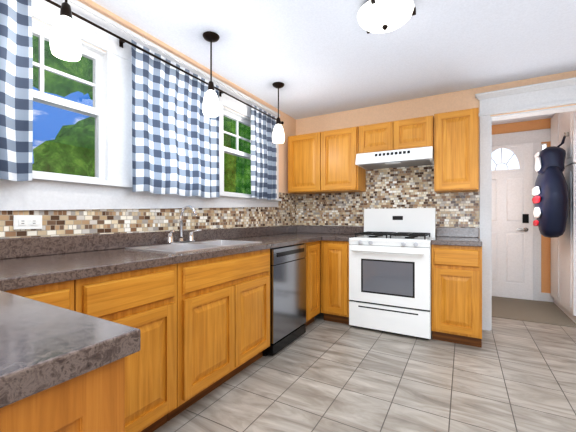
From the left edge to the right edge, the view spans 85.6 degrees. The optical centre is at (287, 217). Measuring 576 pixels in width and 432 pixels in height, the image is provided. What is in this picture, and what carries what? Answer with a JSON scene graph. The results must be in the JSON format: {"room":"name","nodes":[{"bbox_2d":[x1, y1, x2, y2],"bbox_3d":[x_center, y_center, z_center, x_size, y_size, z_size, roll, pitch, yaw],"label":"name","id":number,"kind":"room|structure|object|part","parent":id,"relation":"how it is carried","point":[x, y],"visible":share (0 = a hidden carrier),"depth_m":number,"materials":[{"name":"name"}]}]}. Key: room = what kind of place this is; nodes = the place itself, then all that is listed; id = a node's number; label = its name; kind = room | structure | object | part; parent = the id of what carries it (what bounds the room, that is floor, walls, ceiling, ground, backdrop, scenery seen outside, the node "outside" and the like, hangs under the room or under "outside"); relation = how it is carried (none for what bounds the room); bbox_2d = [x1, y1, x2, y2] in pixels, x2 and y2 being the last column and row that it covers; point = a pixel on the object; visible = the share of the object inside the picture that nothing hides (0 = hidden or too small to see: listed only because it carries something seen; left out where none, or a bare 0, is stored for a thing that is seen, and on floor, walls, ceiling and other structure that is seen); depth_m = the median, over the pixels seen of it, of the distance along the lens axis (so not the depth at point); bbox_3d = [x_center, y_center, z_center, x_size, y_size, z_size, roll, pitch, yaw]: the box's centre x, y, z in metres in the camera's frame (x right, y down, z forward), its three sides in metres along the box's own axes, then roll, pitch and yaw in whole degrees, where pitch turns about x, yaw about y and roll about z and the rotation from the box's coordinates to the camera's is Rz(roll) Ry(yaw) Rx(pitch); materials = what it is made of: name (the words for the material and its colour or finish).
{"room":"kitchen","nodes":[
{"label":"kitchen","id":0,"kind":"room"},
{"bbox_2d":[34,0,295,194],"bbox_3d":[-1.484,-0.099,1.525,0.150,2.440,6.492,0,0,30],"label":"wall","id":1,"kind":"structure","parent":0,"point":[289,126],"depth_m":3.04,"materials":[{"name":"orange paint"}]},
{"bbox_2d":[0,0,281,210],"bbox_3d":[-0.933,-0.632,2.430,0.178,1.234,3.170,0,0,30],"label":"window","id":2,"kind":"structure","parent":1,"relation":"in","point":[113,190],"depth_m":1.97,"materials":[{"name":"white paint"}]},
{"bbox_2d":[0,0,283,199],"bbox_3d":[-0.863,-0.667,2.338,0.062,0.998,3.220,0,0,30],"label":"curtain rod","id":3,"kind":"object","parent":2,"relation":"attached to","point":[175,139],"visible":0.92,"depth_m":2.20,"materials":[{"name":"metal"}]},
{"bbox_2d":[0,0,32,181],"bbox_3d":[-1.443,-0.672,1.291,0.036,0.988,0.625,0,0,30],"label":"curtain","id":4,"kind":"object","parent":3,"relation":"hanging from","point":[16,43],"depth_m":1.52,"materials":[{"name":"fabric"}]},
{"bbox_2d":[131,39,219,197],"bbox_3d":[-0.822,-0.667,2.396,0.030,0.998,0.830,0,0,30],"label":"curtain","id":5,"kind":"object","parent":3,"relation":"hanging from","point":[175,146],"depth_m":2.31,"materials":[{"name":"fabric"}]},
{"bbox_2d":[250,103,276,199],"bbox_3d":[-0.253,-0.682,3.398,0.032,0.968,0.495,0,0,30],"label":"curtain","id":6,"kind":"object","parent":3,"relation":"hanging from","point":[263,150],"depth_m":3.38,"materials":[{"name":"fabric"}]},
{"bbox_2d":[0,192,295,238],"bbox_3d":[-0.873,-0.094,2.442,0.008,0.430,3.991,0,0,30],"label":"mosaic","id":7,"kind":"object","parent":1,"relation":"attached to","point":[82,222],"visible":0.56,"depth_m":2.19,"materials":[{"name":"tile"}]},
{"bbox_2d":[13,215,41,229],"bbox_3d":[-1.337,0.023,1.601,0.010,0.072,0.120,0,0,30],"label":"duplex electrical outlet","id":8,"kind":"object","parent":7,"relation":"attached to","point":[27,221],"visible":1,"depth_m":1.60,"materials":[{"name":"white plastic"}]},
{"bbox_2d":[92,0,575,124],"bbox_3d":[0.804,-1.369,1.153,4.500,0.100,8.100,0,0,30],"label":"ceiling","id":9,"kind":"structure","parent":0,"point":[319,57],"depth_m":2.38,"materials":[{"name":"white paint"}]},
{"bbox_2d":[50,0,81,60],"bbox_3d":[-1.024,-1.033,1.435,0.122,0.570,0.122,0,0,30],"label":"pendant light","id":10,"kind":"object","parent":9,"relation":"hanging from","point":[65,41],"visible":1,"depth_m":1.41,"materials":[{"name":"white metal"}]},
{"bbox_2d":[202,31,219,116],"bbox_3d":[-0.558,-1.033,2.258,0.122,0.570,0.122,0,0,30],"label":"pendant light","id":11,"kind":"object","parent":9,"relation":"hanging from","point":[210,108],"visible":1,"depth_m":2.23,"materials":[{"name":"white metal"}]},
{"bbox_3d":[-0.558,-0.834,2.258,0.122,0.171,0.122,0,0,30],"label":"pendant shade","id":12,"kind":"part","parent":11,"relation":"part of","materials":[{"name":"white glass"}]},
{"bbox_2d":[272,82,284,142],"bbox_3d":[-0.095,-1.033,3.076,0.122,0.570,0.122,0,0,30],"label":"pendant light","id":13,"kind":"object","parent":9,"relation":"hanging from","point":[278,135],"visible":1,"depth_m":3.04,"materials":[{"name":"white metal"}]},
{"bbox_3d":[-0.095,-0.834,3.076,0.122,0.171,0.122,0,0,30],"label":"pendant shade","id":14,"kind":"part","parent":13,"relation":"part of","materials":[{"name":"white glass"}]},
{"bbox_2d":[357,0,415,33],"bbox_3d":[0.605,-1.245,1.938,0.343,0.144,0.350,0,0,30],"label":"lamp","id":15,"kind":"object","parent":9,"relation":"attached to","point":[379,16],"visible":1,"depth_m":1.88,"materials":[{"name":"white glass"}]},
{"bbox_2d":[153,305,575,431],"bbox_3d":[0.497,1.151,0.609,4.500,0.060,6.850,0,0,30],"label":"floor","id":16,"kind":"structure","parent":0,"point":[320,374],"depth_m":2.06,"materials":[{"name":"tile"}]},
{"bbox_2d":[4,280,73,310],"bbox_3d":[-1.170,0.683,1.248,0.620,0.876,0.290,0,0,30],"label":"base cabinet","id":17,"kind":"object","parent":16,"relation":"on","point":[60,294],"visible":0.02,"depth_m":1.16,"materials":[{"name":"brown wood"}]},
{"bbox_2d":[0,357,124,431],"bbox_3d":[-0.788,0.683,0.468,0.783,0.876,0.638,0,0,30],"label":"base cabinet","id":18,"kind":"object","parent":16,"relation":"on","point":[92,401],"visible":0.54,"depth_m":0.49,"materials":[{"name":"brown wood"}]},
{"bbox_2d":[0,277,140,407],"bbox_3d":[-0.763,0.222,0.483,0.788,0.041,0.690,0,0,30],"label":"countertop","id":19,"kind":"structure","parent":18,"relation":"on","point":[44,346],"depth_m":0.51,"materials":[{"name":"stone"}]},
{"bbox_2d":[74,264,176,431],"bbox_3d":[-0.973,0.683,1.596,0.620,0.876,0.500,0,0,30],"label":"base cabinet","id":20,"kind":"object","parent":16,"relation":"on","point":[144,301],"visible":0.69,"depth_m":1.49,"materials":[{"name":"brown wood"}]},
{"bbox_2d":[167,249,269,420],"bbox_3d":[-0.621,0.683,2.219,0.620,0.876,0.920,0,0,30],"label":"base cabinet","id":21,"kind":"object","parent":16,"relation":"on","point":[223,319],"visible":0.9,"depth_m":1.94,"materials":[{"name":"brown wood"}]},
{"bbox_2d":[0,225,323,284],"bbox_3d":[-0.583,0.172,2.272,0.660,0.141,3.981,0,0,30],"label":"countertop","id":22,"kind":"structure","parent":21,"relation":"on","point":[48,259],"depth_m":1.70,"materials":[{"name":"stone"}]},
{"bbox_2d":[166,205,201,243],"bbox_3d":[-0.750,0.051,2.321,0.182,0.285,0.281,0,0,30],"label":"faucet","id":23,"kind":"object","parent":22,"relation":"on","point":[170,239],"visible":1,"depth_m":2.34,"materials":[{"name":"silver metal"}]},
{"bbox_2d":[125,240,261,252],"bbox_3d":[-0.628,0.286,2.251,0.475,0.186,0.860,0,0,30],"label":"double-bowl sink","id":24,"kind":"object","parent":22,"relation":"in","point":[188,247],"visible":0.35,"depth_m":2.25,"materials":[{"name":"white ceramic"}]},
{"bbox_2d":[262,244,305,356],"bbox_3d":[-0.231,0.686,2.881,0.606,0.870,0.596,0,0,30],"label":"dishwasher","id":25,"kind":"object","parent":16,"relation":"on","point":[287,294],"visible":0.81,"depth_m":2.66,"materials":[{"name":"black metal"}]},
{"bbox_2d":[303,241,319,325],"bbox_3d":[0.002,0.683,3.320,0.620,0.876,0.380,0,0,30],"label":"base cabinet","id":26,"kind":"object","parent":16,"relation":"on","point":[312,257],"visible":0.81,"depth_m":3.15,"materials":[{"name":"brown wood"}]},
{"bbox_2d":[321,240,349,323],"bbox_3d":[0.632,0.683,3.517,0.312,0.876,0.620,0,0,30],"label":"base cabinet","id":27,"kind":"object","parent":16,"relation":"on","point":[335,300],"visible":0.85,"depth_m":3.25,"materials":[{"name":"brown wood"}]},
{"bbox_2d":[324,226,363,240],"bbox_3d":[0.643,0.172,3.492,0.273,0.141,0.651,0,0,30],"label":"countertop","id":28,"kind":"structure","parent":27,"relation":"on","point":[331,233],"depth_m":3.74,"materials":[{"name":"stone"}]},
{"bbox_2d":[349,208,435,339],"bbox_3d":[1.085,0.508,3.219,0.756,1.225,0.683,0,0,30],"label":"gas range","id":29,"kind":"object","parent":16,"relation":"on","point":[390,270],"visible":1,"depth_m":3.00,"materials":[{"name":"white metal"}]},
{"bbox_2d":[431,245,481,347],"bbox_3d":[1.607,0.683,2.965,0.388,0.876,0.620,0,0,30],"label":"base cabinet","id":30,"kind":"object","parent":16,"relation":"on","point":[456,294],"visible":0.98,"depth_m":2.70,"materials":[{"name":"brown wood"}]},
{"bbox_2d":[431,227,481,246],"bbox_3d":[1.603,0.172,2.961,0.390,0.141,0.629,0,0,30],"label":"countertop","id":31,"kind":"structure","parent":30,"relation":"on","point":[453,236],"depth_m":3.14,"materials":[{"name":"stone"}]},
{"bbox_2d":[296,70,575,304],"bbox_3d":[2.036,-0.099,3.176,4.350,2.440,0.150,0,0,30],"label":"wall","id":32,"kind":"structure","parent":0,"point":[428,105],"depth_m":3.46,"materials":[{"name":"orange paint"}]},
{"bbox_2d":[288,126,365,194],"bbox_3d":[0.458,-0.659,3.781,0.889,0.700,0.330,0,0,30],"label":"upper cabinet","id":33,"kind":"object","parent":32,"relation":"attached to","point":[323,162],"visible":0.96,"depth_m":3.62,"materials":[{"name":"brown wood"}]},
{"bbox_2d":[296,165,479,236],"bbox_3d":[1.023,-0.199,3.657,2.096,1.040,0.008,0,0,30],"label":"mosaic","id":34,"kind":"object","parent":32,"relation":"attached to","point":[405,187],"visible":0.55,"depth_m":3.56,"materials":[{"name":"tile"}]},
{"bbox_2d":[358,115,433,153],"bbox_3d":[1.176,-0.852,3.374,0.751,0.315,0.330,0,0,30],"label":"upper cabinet","id":35,"kind":"object","parent":32,"relation":"attached to","point":[418,132],"visible":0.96,"depth_m":3.22,"materials":[{"name":"brown wood"}]},
{"bbox_2d":[355,146,433,169],"bbox_3d":[1.152,-0.625,3.331,0.749,0.127,0.430,0,0,30],"label":"range hood","id":36,"kind":"object","parent":35,"relation":"attached to","point":[419,156],"visible":1,"depth_m":3.18,"materials":[{"name":"white metal"}]},
{"bbox_2d":[434,108,478,192],"bbox_3d":[1.671,-0.641,3.094,0.373,0.755,0.330,0,0,30],"label":"upper cabinet","id":37,"kind":"object","parent":32,"relation":"attached to","point":[456,151],"visible":1,"depth_m":2.95,"materials":[{"name":"brown wood"}]},
{"bbox_2d":[475,77,575,330],"bbox_3d":[2.474,-0.058,2.891,1.265,2.357,0.215,0,0,30],"label":"door frame","id":38,"kind":"structure","parent":32,"relation":"attached to","point":[541,95],"depth_m":3.09,"materials":[{"name":"white paint"}]},
{"bbox_2d":[492,118,550,292],"bbox_3d":[3.285,-0.099,4.317,1.800,2.440,0.150,0,0,30],"label":"wall","id":39,"kind":"structure","parent":0,"point":[545,241],"depth_m":4.15,"materials":[{"name":"orange paint"}]},
{"bbox_2d":[492,143,532,299],"bbox_3d":[2.983,0.050,4.343,0.700,2.118,0.095,0,0,30],"label":"front door","id":40,"kind":"structure","parent":39,"relation":"in","point":[512,224],"depth_m":4.29,"materials":[{"name":"white paint"}]},
{"bbox_2d":[492,128,550,300],"bbox_3d":[3.252,-0.033,4.235,1.475,2.292,0.023,0,0,30],"label":"door frame","id":41,"kind":"structure","parent":39,"relation":"attached to","point":[536,138],"depth_m":4.19,"materials":[{"name":"white paint"}]},
{"bbox_2d":[541,143,546,150],"bbox_3d":[3.416,-0.664,4.148,0.055,0.650,0.013,0,0,30],"label":"sidelight window","id":42,"kind":"structure","parent":39,"relation":"in","point":[544,146],"depth_m":4.15,"materials":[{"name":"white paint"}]},
{"bbox_2d":[541,292,553,301],"bbox_3d":[3.244,1.057,4.245,1.500,0.112,0.015,0,0,30],"label":"baseboard","id":43,"kind":"structure","parent":39,"relation":"attached to","point":[547,297],"depth_m":4.13,"materials":[{"name":"white paint"}]},
{"bbox_2d":[492,296,575,327],"bbox_3d":[3.014,1.147,3.838,1.800,0.068,1.250,0,0,30],"label":"floor","id":44,"kind":"structure","parent":0,"point":[545,312],"depth_m":3.69,"materials":[{"name":"beige carpet"}]},
{"bbox_2d":[551,111,575,322],"bbox_3d":[3.422,-0.097,3.550,0.498,2.436,0.990,0,0,30],"label":"wall","id":45,"kind":"structure","parent":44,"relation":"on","point":[563,270],"depth_m":3.40,"materials":[{"name":"white paint"}]},
{"bbox_2d":[531,132,568,237],"bbox_3d":[2.903,-0.351,3.433,0.297,1.145,0.549,0,0,30],"label":"sports bag","id":46,"kind":"object","parent":45,"relation":"hanging from","point":[550,198],"visible":1,"depth_m":3.28,"materials":[{"name":"blue"}]},
{"label":"outside","id":47,"kind":"structure","parent":0,"visible":0},
{"bbox_2d":[32,35,92,98],"bbox_3d":[-5.324,-5.172,8.367,6.222,3.898,6.205,0,0,30],"label":"canopy","id":48,"kind":"object","parent":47,"point":[73,64],"depth_m":7.72,"materials":[{"name":"green plant"}]},
{"bbox_2d":[32,117,94,176],"bbox_3d":[-9.268,-1.913,16.583,8.546,7.288,8.293,0,0,30],"label":"tree","id":49,"kind":"object","parent":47,"point":[79,133],"depth_m":13.68,"materials":[{"name":"green plant"}]},
{"bbox_2d":[223,116,250,192],"bbox_3d":[-3.292,-3.223,22.668,10.808,9.688,10.720,0,0,30],"label":"tree","id":50,"kind":"object","parent":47,"point":[232,129],"depth_m":19.06,"materials":[{"name":"green plant"}]},
{"bbox_2d":[226,156,250,193],"bbox_3d":[-0.588,-2.536,21.335,7.568,8.145,7.446,0,0,30],"label":"tree","id":51,"kind":"object","parent":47,"point":[247,173],"depth_m":18.54,"materials":[{"name":"green plant"}]}
]}

